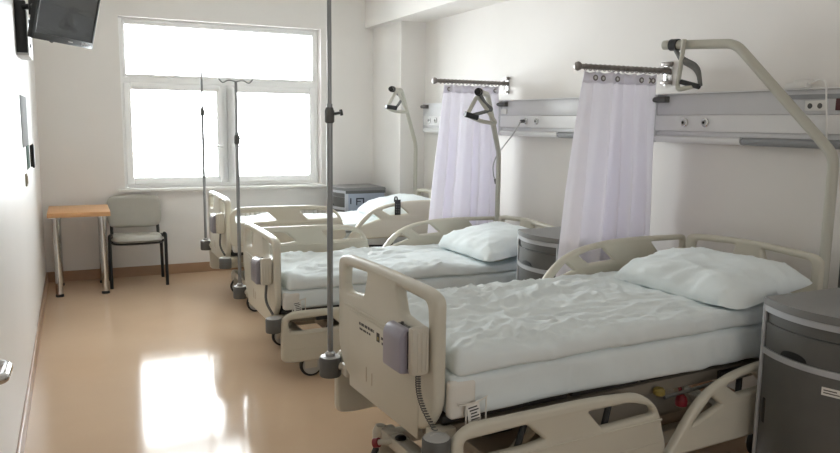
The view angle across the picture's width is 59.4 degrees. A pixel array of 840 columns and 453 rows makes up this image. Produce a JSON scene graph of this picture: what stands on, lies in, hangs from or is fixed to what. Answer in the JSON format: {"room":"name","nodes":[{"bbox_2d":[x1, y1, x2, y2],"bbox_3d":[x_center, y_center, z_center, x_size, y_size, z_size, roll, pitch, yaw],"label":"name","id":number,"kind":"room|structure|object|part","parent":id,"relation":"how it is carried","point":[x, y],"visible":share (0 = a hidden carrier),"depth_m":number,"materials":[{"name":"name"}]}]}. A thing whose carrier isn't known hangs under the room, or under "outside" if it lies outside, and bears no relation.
{"room":"hospital room","nodes":[
{"label":"hospital room","id":0,"kind":"room"},
{"bbox_2d":[0,0,45,452],"bbox_3d":[-1.725,-0.357,2.742,0.200,3.000,9.500,-3,9,-25],"label":"wall","id":1,"kind":"structure","parent":0,"point":[22,244],"depth_m":3.89,"materials":[{"name":"paint"}]},
{"bbox_2d":[0,360,12,384],"bbox_3d":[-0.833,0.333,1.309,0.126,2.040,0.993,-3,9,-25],"label":"door handle","id":2,"kind":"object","parent":1,"relation":"in","point":[6,367],"depth_m":1.70,"materials":[{"name":"metal"}]},
{"bbox_2d":[19,95,29,169],"bbox_3d":[-2.628,-0.620,4.899,0.006,0.490,0.640,-3,9,-25],"label":"board","id":3,"kind":"object","parent":1,"relation":"attached to","point":[23,108],"visible":1,"depth_m":4.87,"materials":[{"name":"white plastic"}]},
{"bbox_2d":[25,173,27,186],"bbox_3d":[-2.543,-0.302,4.763,0.014,0.080,0.080,-3,9,-25],"label":"light switch","id":4,"kind":"object","parent":1,"relation":"attached to","point":[26,175],"visible":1,"depth_m":4.73,"materials":[{"name":"beige plastic"}]},
{"bbox_2d":[16,272,47,452],"bbox_3d":[-1.582,1.094,2.850,0.014,0.100,9.186,-3,9,-25],"label":"baseboard","id":5,"kind":"structure","parent":1,"relation":"attached to","point":[26,411],"depth_m":4.20,"materials":[{"name":"plastic"}]},
{"bbox_2d":[30,144,34,167],"bbox_3d":[-2.849,-0.519,5.412,0.028,0.176,0.056,-3,9,-25],"label":"handset","id":6,"kind":"object","parent":1,"relation":"attached to","point":[32,154],"visible":1,"depth_m":5.39,"materials":[{"name":"black plastic"}]},
{"bbox_2d":[13,0,99,59],"bbox_3d":[-2.151,-1.217,4.378,0.427,0.371,1.451,-4,9,-31],"label":"television","id":7,"kind":"object","parent":1,"relation":"attached to","point":[69,22],"visible":1,"depth_m":4.07,"materials":[{"name":"black plastic"}]},
{"bbox_3d":[-2.541,-1.215,4.724,0.069,0.260,0.470,-3,9,-25],"label":"bracket plate","id":8,"kind":"part","parent":7,"relation":"part of","materials":[{"name":"grey plastic"}]},
{"bbox_3d":[-2.183,-1.262,4.248,0.106,0.184,0.789,-6,10,-38],"label":"bracket arm","id":9,"kind":"part","parent":7,"relation":"part of","materials":[{"name":"black plastic"}]},
{"bbox_3d":[-1.929,-1.173,3.987,0.058,0.355,0.575,14,9,3],"label":"casing","id":10,"kind":"part","parent":7,"relation":"part of","materials":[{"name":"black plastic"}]},
{"bbox_2d":[33,0,372,271],"bbox_3d":[-1.962,-1.058,7.659,3.576,3.000,0.300,-3,9,-25],"label":"wall","id":11,"kind":"structure","parent":0,"point":[78,89],"depth_m":7.19,"materials":[{"name":"paint"}]},
{"bbox_2d":[46,262,243,282],"bbox_3d":[-2.039,0.405,7.665,3.305,0.100,0.014,-3,9,-25],"label":"baseboard","id":12,"kind":"structure","parent":11,"relation":"attached to","point":[75,275],"depth_m":7.30,"materials":[{"name":"plastic"}]},
{"bbox_2d":[118,17,326,192],"bbox_3d":[-1.987,-1.218,7.529,2.118,1.669,0.250,-3,9,-25],"label":"window","id":13,"kind":"structure","parent":11,"relation":"in","point":[225,179],"depth_m":7.57,"materials":[{"name":"white plastic"}]},
{"bbox_3d":[-2.450,-0.933,7.436,0.985,0.998,0.080,-3,9,-25],"label":"sash","id":14,"kind":"part","parent":13,"relation":"part of","materials":[{"name":"white plastic"}]},
{"bbox_3d":[-2.014,-1.763,7.525,1.920,0.522,0.070,-3,9,-25],"label":"transom sash","id":15,"kind":"part","parent":13,"relation":"part of","materials":[{"name":"white glass"}]},
{"bbox_3d":[-1.986,-0.403,7.617,2.118,0.030,0.190,-3,9,-25],"label":"sill","id":16,"kind":"part","parent":13,"relation":"part of","materials":[{"name":"stone"}]},
{"bbox_3d":[-1.577,-0.978,7.842,0.943,0.998,0.080,-3,9,-25],"label":"sash","id":17,"kind":"part","parent":13,"relation":"part of","materials":[{"name":"white plastic"}]},
{"bbox_2d":[231,209,326,215],"bbox_3d":[-1.456,0.111,7.834,1.099,0.650,0.123,-3,9,-25],"label":"radiator","id":18,"kind":"object","parent":11,"relation":"attached to","point":[301,211],"visible":0.02,"depth_m":7.83,"materials":[{"name":"metal"}]},
{"bbox_2d":[24,269,748,452],"bbox_3d":[0.006,1.101,3.665,3.976,0.100,9.700,-3,9,-25],"label":"floor","id":19,"kind":"structure","parent":0,"point":[147,364],"depth_m":4.40,"materials":[{"name":"laminate"}]},
{"bbox_2d":[47,204,110,297],"bbox_3d":[-3.079,0.206,6.683,0.500,0.740,0.600,-3,9,-25],"label":"side table","id":20,"kind":"object","parent":19,"relation":"on","point":[101,212],"visible":1,"depth_m":6.48,"materials":[{"name":"brown wood"}]},
{"bbox_3d":[-3.145,0.257,6.392,0.090,0.680,0.090,-3,9,-25],"label":"leg","id":21,"kind":"part","parent":20,"relation":"part of","materials":[{"name":"silver metal"}]},
{"bbox_3d":[-3.349,0.193,6.822,0.090,0.680,0.090,-3,9,-25],"label":"leg","id":22,"kind":"part","parent":20,"relation":"part of","materials":[{"name":"silver metal"}]},
{"bbox_3d":[-3.013,0.176,6.978,0.090,0.680,0.090,-3,9,-25],"label":"leg","id":23,"kind":"part","parent":20,"relation":"part of","materials":[{"name":"silver metal"}]},
{"bbox_3d":[-2.810,0.240,6.548,0.090,0.680,0.090,-3,9,-25],"label":"leg","id":24,"kind":"part","parent":20,"relation":"part of","materials":[{"name":"silver metal"}]},
{"bbox_2d":[107,194,168,288],"bbox_3d":[-2.693,0.127,6.996,0.516,0.824,0.504,-3,9,-25],"label":"chair","id":25,"kind":"object","parent":19,"relation":"on","point":[131,210],"visible":1,"depth_m":7.07,"materials":[{"name":"beige fabric"}]},
{"bbox_3d":[-2.833,0.319,6.762,0.047,0.503,0.113,-3,9,-25],"label":"leg","id":26,"kind":"part","parent":25,"relation":"part of","materials":[{"name":"black plastic"}]},
{"bbox_3d":[-2.774,-0.152,7.138,0.490,0.313,0.107,-3,9,-25],"label":"backrest","id":27,"kind":"part","parent":25,"relation":"part of","materials":[{"name":"grey plastic"}]},
{"bbox_3d":[-2.679,0.102,6.963,0.464,0.084,0.433,-3,9,-25],"label":"seat","id":28,"kind":"part","parent":25,"relation":"part of","materials":[{"name":"beige fabric"}]},
{"bbox_3d":[-2.519,0.282,7.190,0.037,0.467,0.217,-2,9,-20],"label":"leg","id":29,"kind":"part","parent":25,"relation":"part of","materials":[{"name":"black plastic"}]},
{"bbox_3d":[-2.406,0.297,6.961,0.037,0.503,0.114,-5,10,-38],"label":"leg","id":30,"kind":"part","parent":25,"relation":"part of","materials":[{"name":"black plastic"}]},
{"bbox_2d":[200,188,431,311],"bbox_3d":[-0.814,0.132,6.757,2.186,0.929,1.048,-3,9,-25],"label":"hospital bed","id":31,"kind":"object","parent":19,"relation":"on","point":[386,225],"visible":0.43,"depth_m":6.25,"materials":[{"name":"beige plastic"}]},
{"bbox_2d":[187,70,214,239],"bbox_3d":[-1.949,-0.629,6.629,0.234,1.520,0.044,-2,8,-16],"label":"stand","id":32,"kind":"object","parent":31,"relation":"on","point":[202,111],"visible":1,"depth_m":6.62,"materials":[{"name":"grey metal"}]},
{"bbox_3d":[-1.740,0.106,6.317,0.004,0.320,0.600,-3,9,-25],"label":"footboard panel","id":33,"kind":"part","parent":31,"relation":"part of","materials":[{"name":"beige plastic"}]},
{"bbox_2d":[210,213,225,255],"bbox_3d":[-1.652,0.055,6.012,0.094,0.340,0.267,-3,9,-25],"label":"control unit","id":34,"kind":"object","parent":31,"relation":"attached to","point":[217,221],"visible":1,"depth_m":5.95,"materials":[{"name":"grey plastic"}]},
{"bbox_3d":[-1.721,-0.008,6.319,0.046,0.554,0.841,-3,9,-25],"label":"footboard","id":35,"kind":"part","parent":31,"relation":"part of","materials":[{"name":"beige plastic"}]},
{"bbox_3d":[-0.760,0.425,6.654,1.700,0.060,0.680,-3,9,-25],"label":"frame","id":36,"kind":"part","parent":31,"relation":"part of","materials":[{"name":"paint"}]},
{"bbox_3d":[-1.058,0.010,6.075,0.870,0.098,0.047,-3,9,-25],"label":"moulding","id":37,"kind":"part","parent":31,"relation":"part of","materials":[{"name":"beige plastic"}]},
{"bbox_2d":[232,231,406,252],"bbox_3d":[-0.805,0.062,6.762,1.975,0.148,0.901,-3,9,-25],"label":"mattress","id":38,"kind":"object","parent":31,"relation":"on","point":[375,241],"visible":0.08,"depth_m":6.49,"materials":[{"name":"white fabric"}]},
{"bbox_2d":[235,211,378,231],"bbox_3d":[-0.795,-0.062,6.741,1.946,0.111,0.894,-3,9,-25],"label":"duvet","id":39,"kind":"object","parent":38,"relation":"on","point":[351,218],"visible":0.18,"depth_m":6.71,"materials":[{"name":"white fabric"}]},
{"bbox_2d":[357,193,430,217],"bbox_3d":[-0.207,-0.199,6.982,0.591,0.207,0.758,-3,9,-25],"label":"pillow","id":40,"kind":"object","parent":39,"relation":"on","point":[372,204],"visible":0.47,"depth_m":6.90,"materials":[{"name":"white fabric"}]},
{"bbox_2d":[394,196,400,214],"bbox_3d":[-0.210,-0.185,6.449,0.056,0.162,0.078,-3,9,-25],"label":"remote","id":41,"kind":"object","parent":31,"relation":"hanging from","point":[397,202],"visible":1,"depth_m":6.42,"materials":[{"name":"black plastic"}]},
{"bbox_2d":[385,86,417,194],"bbox_3d":[-0.112,-0.475,6.993,0.175,1.646,1.087,3,8,14],"label":"pole","id":42,"kind":"object","parent":31,"relation":"attached to","point":[399,92],"visible":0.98,"depth_m":6.93,"materials":[{"name":"beige metal"}]},
{"bbox_3d":[-0.198,-1.096,6.474,0.207,0.202,0.047,-3,9,-25],"label":"grab handle","id":43,"kind":"part","parent":42,"relation":"part of","materials":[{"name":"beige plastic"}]},
{"bbox_3d":[0.138,-0.139,7.178,0.042,0.436,0.800,-3,9,-25],"label":"headboard","id":44,"kind":"part","parent":31,"relation":"part of","materials":[{"name":"beige plastic"}]},
{"bbox_2d":[333,184,385,211],"bbox_3d":[-0.688,0.006,7.830,0.504,0.880,0.456,-3,9,-25],"label":"base cabinet","id":45,"kind":"object","parent":19,"relation":"on","point":[346,197],"visible":0.29,"depth_m":7.58,"materials":[{"name":"laminate"}]},
{"bbox_3d":[-0.863,-0.270,7.707,0.098,0.102,0.427,-3,9,-25],"label":"drawer","id":46,"kind":"part","parent":45,"relation":"part of","materials":[{"name":"laminate"}]},
{"bbox_2d":[233,215,554,375],"bbox_3d":[-0.130,0.391,5.242,2.186,0.860,1.037,-3,9,-25],"label":"hospital bed","id":47,"kind":"object","parent":19,"relation":"on","point":[306,347],"visible":0.4,"depth_m":4.86,"materials":[{"name":"beige plastic"}]},
{"bbox_2d":[218,78,252,285],"bbox_3d":[-1.265,-0.294,5.113,0.234,1.439,0.044,-2,8,-17],"label":"stand","id":48,"kind":"object","parent":47,"relation":"on","point":[237,138],"visible":1,"depth_m":5.10,"materials":[{"name":"grey metal"}]},
{"bbox_3d":[-1.053,0.401,4.797,0.004,0.320,0.600,-3,9,-25],"label":"footboard panel","id":49,"kind":"part","parent":47,"relation":"part of","materials":[{"name":"beige plastic"}]},
{"bbox_2d":[251,256,273,314],"bbox_3d":[-0.963,0.349,4.492,0.094,0.340,0.267,-3,9,-25],"label":"control unit","id":50,"kind":"object","parent":47,"relation":"on","point":[261,268],"visible":1,"depth_m":4.43,"materials":[{"name":"grey plastic"}]},
{"bbox_3d":[-1.034,0.287,4.799,0.046,0.554,0.841,-3,9,-25],"label":"footboard","id":51,"kind":"part","parent":47,"relation":"part of","materials":[{"name":"beige plastic"}]},
{"bbox_3d":[-0.110,0.454,5.261,2.037,0.090,0.760,-3,9,-25],"label":"deck frame","id":52,"kind":"part","parent":47,"relation":"part of","materials":[{"name":"beige plastic"}]},
{"bbox_3d":[-0.086,0.646,5.155,1.700,0.060,0.680,-3,9,-25],"label":"frame","id":53,"kind":"part","parent":47,"relation":"part of","materials":[{"name":"paint"}]},
{"bbox_3d":[-0.374,0.670,4.610,0.870,0.098,0.047,-3,9,-25],"label":"moulding","id":54,"kind":"part","parent":47,"relation":"part of","materials":[{"name":"beige plastic"}]},
{"bbox_3d":[-0.797,0.173,5.441,0.870,0.098,0.047,-3,9,-25],"label":"moulding","id":55,"kind":"part","parent":47,"relation":"part of","materials":[{"name":"beige plastic"}]},
{"bbox_3d":[-0.380,0.612,4.662,0.570,0.157,0.111,-3,9,-25],"label":"rail arm","id":56,"kind":"part","parent":47,"relation":"part of"},
{"bbox_2d":[281,270,516,309],"bbox_3d":[-0.119,0.357,5.244,1.975,0.149,0.904,-3,9,-25],"label":"mattress","id":57,"kind":"object","parent":47,"relation":"on","point":[315,297],"visible":0.14,"depth_m":4.67,"materials":[{"name":"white fabric"}]},
{"bbox_2d":[287,298,305,311],"bbox_3d":[-0.745,0.485,4.448,0.121,0.101,0.012,-3,9,-25],"label":"tag","id":58,"kind":"object","parent":57,"relation":"attached to","point":[296,305],"visible":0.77,"depth_m":4.45,"materials":[{"name":"paper"}]},
{"bbox_2d":[271,244,516,290],"bbox_3d":[-0.115,0.231,5.226,1.952,0.116,0.892,-3,9,-25],"label":"duvet","id":59,"kind":"object","parent":57,"relation":"on","point":[299,269],"visible":0.61,"depth_m":4.99,"materials":[{"name":"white fabric"}]},
{"bbox_2d":[438,221,527,261],"bbox_3d":[0.548,0.096,5.415,0.583,0.213,0.785,-3,9,-25],"label":"pillow","id":60,"kind":"object","parent":59,"relation":"on","point":[496,240],"visible":0.89,"depth_m":5.22,"materials":[{"name":"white fabric"}]},
{"bbox_2d":[464,88,500,220],"bbox_3d":[0.529,-0.170,5.441,0.195,1.633,1.180,3,8,17],"label":"pole","id":61,"kind":"object","parent":47,"relation":"attached to","point":[486,103],"visible":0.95,"depth_m":5.18,"materials":[{"name":"beige metal"}]},
{"bbox_3d":[0.420,-0.777,4.936,0.241,0.198,0.052,-3,9,-25],"label":"grab handle","id":62,"kind":"part","parent":61,"relation":"part of","materials":[{"name":"beige plastic"}]},
{"bbox_3d":[0.821,0.154,5.668,0.042,0.436,0.800,-3,9,-25],"label":"headboard","id":63,"kind":"part","parent":47,"relation":"part of","materials":[{"name":"beige plastic"}]},
{"bbox_2d":[516,227,560,279],"bbox_3d":[0.895,0.471,4.705,0.504,0.880,0.440,-3,9,-25],"label":"base cabinet","id":64,"kind":"object","parent":19,"relation":"on","point":[537,248],"visible":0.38,"depth_m":4.53,"materials":[{"name":"plastic"}]},
{"bbox_3d":[0.716,0.545,4.632,0.098,0.550,0.412,-3,9,-25],"label":"door","id":65,"kind":"part","parent":64,"relation":"part of","materials":[{"name":"laminate"}]},
{"bbox_3d":[0.720,0.195,4.582,0.098,0.102,0.412,-3,9,-25],"label":"drawer","id":66,"kind":"part","parent":64,"relation":"part of","materials":[{"name":"laminate"}]},
{"bbox_2d":[319,234,824,452],"bbox_3d":[0.771,0.601,3.319,2.236,1.010,1.037,-4,9,-28],"label":"hospital bed","id":67,"kind":"object","parent":19,"relation":"on","point":[641,416],"visible":0.59,"depth_m":2.92,"materials":[{"name":"beige plastic"}]},
{"bbox_2d":[325,0,342,356],"bbox_3d":[-0.378,-0.368,3.079,0.234,1.879,0.044,-2,9,-20],"label":"stand","id":68,"kind":"object","parent":67,"relation":"on","point":[329,111],"visible":1,"depth_m":3.10,"materials":[{"name":"grey metal"}]},
{"bbox_3d":[-0.342,-0.476,3.071,0.042,0.028,0.025,-2,8,-17],"label":"clamp knob","id":69,"kind":"part","parent":68,"relation":"part of","materials":[{"name":"black plastic"}]},
{"bbox_3d":[-0.149,0.544,2.805,0.004,0.320,0.600,-4,9,-28],"label":"footboard panel","id":70,"kind":"part","parent":67,"relation":"part of","materials":[{"name":"beige plastic"}]},
{"bbox_3d":[-0.131,0.430,2.808,0.046,0.554,0.841,-4,9,-28],"label":"footboard","id":71,"kind":"part","parent":67,"relation":"part of","materials":[{"name":"beige plastic"}]},
{"bbox_3d":[-0.083,0.908,3.143,0.048,0.032,0.048,-4,9,-28],"label":"pedal knob","id":72,"kind":"part","parent":67,"relation":"part of","materials":[{"name":"black plastic"}]},
{"bbox_2d":[383,320,437,430],"bbox_3d":[-0.042,0.493,2.506,0.098,0.342,0.269,-4,9,-28],"label":"control unit","id":73,"kind":"object","parent":67,"relation":"on","point":[405,347],"visible":1,"depth_m":2.45,"materials":[{"name":"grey plastic"}]},
{"bbox_3d":[0.378,0.778,3.130,0.314,0.316,0.720,-4,9,-28],"label":"lift arm","id":74,"kind":"part","parent":67,"relation":"part of","materials":[{"name":"paint"}]},
{"bbox_3d":[0.717,0.909,3.381,1.700,0.060,0.680,-4,9,-28],"label":"frame","id":75,"kind":"part","parent":67,"relation":"part of","materials":[{"name":"paint"}]},
{"bbox_3d":[0.531,0.750,2.705,0.570,0.157,0.111,-4,9,-28],"label":"rail arm","id":76,"kind":"part","parent":67,"relation":"part of"},
{"bbox_3d":[0.770,0.591,3.317,2.037,0.090,0.760,-4,9,-28],"label":"deck frame","id":77,"kind":"part","parent":67,"relation":"part of","materials":[{"name":"beige plastic"}]},
{"bbox_3d":[0.540,0.809,2.654,0.870,0.098,0.047,-4,9,-28],"label":"moulding","id":78,"kind":"part","parent":67,"relation":"part of","materials":[{"name":"beige plastic"}]},
{"bbox_2d":[442,323,761,419],"bbox_3d":[0.765,0.484,3.295,1.985,0.183,0.895,-4,9,-28],"label":"mattress","id":79,"kind":"object","parent":67,"relation":"on","point":[523,383],"visible":0.27,"depth_m":2.77,"materials":[{"name":"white fabric"}]},
{"bbox_2d":[457,395,487,424],"bbox_3d":[0.177,0.626,2.473,0.121,0.101,0.012,-4,9,-28],"label":"tag","id":80,"kind":"object","parent":79,"relation":"attached to","point":[472,410],"visible":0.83,"depth_m":2.47,"materials":[{"name":"paper"}]},
{"bbox_2d":[468,405,479,420],"bbox_3d":[0.182,0.632,2.473,0.046,0.062,0.001,-4,9,-28],"label":"print","id":81,"kind":"object","parent":80,"relation":"attached to","point":[476,405],"depth_m":2.47},
{"bbox_2d":[407,271,789,375],"bbox_3d":[0.768,0.336,3.278,1.955,0.124,0.905,-4,9,-28],"label":"duvet","id":82,"kind":"object","parent":79,"relation":"on","point":[494,325],"visible":0.59,"depth_m":2.96,"materials":[{"name":"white fabric"}]},
{"bbox_2d":[614,247,812,309],"bbox_3d":[1.361,0.217,3.477,0.537,0.187,0.755,-4,9,-28],"label":"pillow","id":83,"kind":"object","parent":82,"relation":"on","point":[701,274],"visible":0.97,"depth_m":3.29,"materials":[{"name":"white fabric"}]},
{"bbox_3d":[0.962,0.664,2.962,0.048,0.030,0.048,-4,9,-28],"label":"lock knob","id":84,"kind":"part","parent":67,"relation":"part of","materials":[{"name":"yellow plastic"}]},
{"bbox_3d":[1.108,0.705,3.118,0.054,0.119,0.054,-4,9,-28],"label":"release handle","id":85,"kind":"part","parent":67,"relation":"part of","materials":[{"name":"red plastic"}]},
{"bbox_3d":[1.107,0.733,3.524,0.294,0.316,0.720,-4,9,-28],"label":"lift arm","id":86,"kind":"part","parent":67,"relation":"part of","materials":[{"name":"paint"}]},
{"bbox_3d":[1.336,0.651,3.143,0.811,0.041,0.016,-4,9,-28],"label":"linkage rod","id":87,"kind":"part","parent":67,"relation":"part of","materials":[{"name":"metal"}]},
{"bbox_3d":[1.542,0.687,3.251,0.570,0.157,0.111,-4,9,-28],"label":"rail arm","id":88,"kind":"part","parent":67,"relation":"part of"},
{"bbox_2d":[661,39,838,288],"bbox_3d":[1.616,-0.110,3.789,0.087,1.748,1.033,-4,10,-32],"label":"pole","id":89,"kind":"object","parent":67,"relation":"attached to","point":[676,45],"visible":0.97,"depth_m":3.50,"materials":[{"name":"beige metal"}]},
{"bbox_3d":[1.429,-0.865,3.950,0.033,0.279,0.113,-5,10,-34],"label":"grab handle","id":90,"kind":"part","parent":89,"relation":"part of","materials":[{"name":"beige plastic"}]},
{"bbox_2d":[838,267,839,287],"bbox_3d":[1.973,0.236,3.375,0.044,0.190,0.096,-4,9,-28],"label":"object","id":91,"kind":"object","parent":89,"relation":"hanging from","point":[839,267],"visible":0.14,"depth_m":3.40,"materials":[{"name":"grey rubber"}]},
{"bbox_3d":[1.677,0.284,3.770,0.042,0.436,0.800,-4,9,-28],"label":"headboard","id":92,"kind":"part","parent":67,"relation":"part of","materials":[{"name":"beige plastic"}]},
{"bbox_2d":[752,288,839,452],"bbox_3d":[1.648,0.736,2.911,0.504,0.880,0.440,-3,9,-25],"label":"bedside cabinet","id":93,"kind":"object","parent":19,"relation":"on","point":[797,408],"visible":1,"depth_m":2.80,"materials":[{"name":"laminate"}]},
{"bbox_3d":[1.469,0.810,2.838,0.098,0.550,0.412,-3,9,-25],"label":"door","id":94,"kind":"part","parent":93,"relation":"part of","materials":[{"name":"plastic"}]},
{"bbox_3d":[1.474,0.459,2.788,0.098,0.102,0.412,-3,9,-25],"label":"drawer","id":95,"kind":"part","parent":93,"relation":"part of","materials":[{"name":"plastic"}]},
{"bbox_2d":[823,390,839,396],"bbox_3d":[1.500,0.607,2.682,0.001,0.014,0.055,-7,11,-44],"label":"print","id":96,"kind":"object","parent":93,"relation":"on","point":[826,393],"depth_m":2.68},
{"bbox_2d":[372,21,425,196],"bbox_3d":[-0.239,-1.065,7.877,0.271,3.000,0.767,-3,9,-25],"label":"wall column","id":97,"kind":"structure","parent":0,"point":[399,48],"depth_m":7.58,"materials":[{"name":"paint"}]},
{"bbox_2d":[428,84,498,232],"bbox_3d":[0.343,-0.381,6.035,0.647,1.540,0.118,-3,9,-25],"label":"curtain","id":98,"kind":"object","parent":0,"point":[463,184],"visible":0.63,"depth_m":6.02,"materials":[{"name":"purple fabric"}]},
{"bbox_2d":[556,71,656,276],"bbox_3d":[1.124,-0.137,4.385,0.702,1.540,0.120,-3,9,-25],"label":"curtain","id":99,"kind":"object","parent":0,"point":[609,182],"visible":0.65,"depth_m":4.34,"materials":[{"name":"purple fabric"}]},
{"bbox_2d":[423,0,839,389],"bbox_3d":[1.695,-0.535,4.332,0.200,3.000,9.500,-3,9,-25],"label":"wall","id":100,"kind":"structure","parent":0,"point":[773,195],"depth_m":4.41,"materials":[{"name":"paint"}]},
{"bbox_2d":[420,101,499,134],"bbox_3d":[0.337,-1.008,6.833,0.110,0.287,1.371,-3,9,-25],"label":"wall panel","id":101,"kind":"object","parent":100,"relation":"attached to","point":[431,111],"visible":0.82,"depth_m":7.25,"materials":[{"name":"metal"}]},
{"bbox_2d":[423,128,438,132],"bbox_3d":[0.349,-0.886,6.844,0.081,0.042,1.335,-3,9,-25],"label":"lamp","id":102,"kind":"object","parent":101,"relation":"attached to","point":[435,130],"depth_m":7.26,"materials":[{"name":"white plastic"}]},
{"bbox_2d":[432,77,509,93],"bbox_3d":[0.411,-1.155,5.963,0.695,0.140,0.080,-3,9,-25],"label":"curtain rod","id":103,"kind":"object","parent":100,"relation":"attached to","point":[506,83],"visible":1,"depth_m":5.98,"materials":[{"name":"metal"}]},
{"bbox_3d":[0.416,-1.170,5.963,0.645,0.029,0.029,-3,9,-25],"label":"rod","id":104,"kind":"part","parent":103,"relation":"part of","materials":[{"name":"metal"}]},
{"bbox_2d":[496,97,578,137],"bbox_3d":[1.011,-0.796,5.406,0.110,0.287,1.586,-3,9,-25],"label":"wall panel","id":105,"kind":"object","parent":100,"relation":"attached to","point":[546,117],"visible":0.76,"depth_m":5.57,"materials":[{"name":"metal"}]},
{"bbox_2d":[501,109,506,113],"bbox_3d":[0.693,-0.941,6.030,0.028,0.040,0.080,-3,9,-25],"label":"socket","id":106,"kind":"object","parent":105,"relation":"attached to","point":[503,111],"depth_m":6.01,"materials":[{"name":"white plastic"}]},
{"bbox_2d":[492,119,524,183],"bbox_3d":[0.704,-0.592,5.903,0.069,0.530,0.366,-3,9,-25],"label":"cord","id":107,"kind":"object","parent":105,"relation":"attached to","point":[523,120],"visible":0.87,"depth_m":5.94,"materials":[{"name":"grey rubber"}]},
{"bbox_2d":[500,130,573,137],"bbox_3d":[1.023,-0.674,5.416,0.081,0.042,1.550,-3,9,-25],"label":"lamp","id":108,"kind":"object","parent":105,"relation":"attached to","point":[532,133],"depth_m":5.57,"materials":[{"name":"white plastic"}]},
{"bbox_2d":[574,61,672,84],"bbox_3d":[1.191,-0.910,4.311,0.695,0.140,0.080,-3,9,-25],"label":"curtain rod","id":109,"kind":"object","parent":100,"relation":"attached to","point":[666,70],"visible":1,"depth_m":4.34,"materials":[{"name":"metal"}]},
{"bbox_3d":[1.196,-0.925,4.311,0.645,0.029,0.029,-3,9,-25],"label":"rod","id":110,"kind":"part","parent":109,"relation":"part of","materials":[{"name":"metal"}]},
{"bbox_2d":[688,380,734,391],"bbox_3d":[1.804,0.976,4.012,0.014,0.100,8.433,-3,9,-25],"label":"baseboard","id":111,"kind":"structure","parent":100,"relation":"attached to","point":[701,383],"depth_m":4.31,"materials":[{"name":"plastic"}]},
{"bbox_2d":[652,87,839,148],"bbox_3d":[1.891,-0.520,3.544,0.110,0.287,2.131,-3,9,-25],"label":"wall panel","id":112,"kind":"object","parent":100,"relation":"attached to","point":[726,117],"visible":0.98,"depth_m":3.88,"materials":[{"name":"metal"}]},
{"bbox_2d":[681,118,687,126],"bbox_3d":[1.524,-0.600,4.247,0.010,0.052,0.052,-3,9,-25],"label":"outlet","id":113,"kind":"object","parent":112,"relation":"attached to","point":[684,121],"depth_m":4.24,"materials":[{"name":"white plastic"}]},
{"bbox_2d":[701,118,708,126],"bbox_3d":[1.589,-0.580,4.108,0.010,0.052,0.052,-3,9,-25],"label":"outlet","id":114,"kind":"object","parent":112,"relation":"attached to","point":[704,121],"depth_m":4.10,"materials":[{"name":"white plastic"}]},
{"bbox_2d":[654,135,839,148],"bbox_3d":[1.903,-0.398,3.555,0.081,0.042,2.095,-3,9,-25],"label":"lamp","id":115,"kind":"object","parent":112,"relation":"attached to","point":[794,141],"depth_m":3.84,"materials":[{"name":"white plastic"}]},
{"bbox_2d":[785,78,827,137],"bbox_3d":[1.877,-0.537,3.550,0.063,0.345,0.278,-2,9,-20],"label":"handset","id":116,"kind":"object","parent":112,"relation":"on","point":[807,83],"visible":0.98,"depth_m":3.54,"materials":[{"name":"white plastic"}]},
{"bbox_2d":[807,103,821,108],"bbox_3d":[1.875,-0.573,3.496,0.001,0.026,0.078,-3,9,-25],"label":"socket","id":117,"kind":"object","parent":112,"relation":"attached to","point":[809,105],"depth_m":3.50,"materials":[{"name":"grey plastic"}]},
{"bbox_2d":[804,100,827,110],"bbox_3d":[1.883,-0.575,3.499,0.017,0.048,0.110,-3,9,-25],"label":"socket","id":118,"kind":"object","parent":112,"relation":"attached to","point":[809,105],"depth_m":3.50,"materials":[{"name":"white plastic"}]},
{"bbox_3d":[0.049,-1.967,3.230,3.976,0.100,9.700,-3,9,-25],"label":"ceiling","id":119,"kind":"structure","parent":0,"visible":0},
{"bbox_2d":[365,0,507,28],"bbox_3d":[1.520,-1.766,3.899,0.366,0.447,9.200,-3,9,-25],"label":"ceiling beam","id":120,"kind":"structure","parent":119,"relation":"attached to","point":[378,13],"depth_m":7.00,"materials":[{"name":"paint"}]}
]}

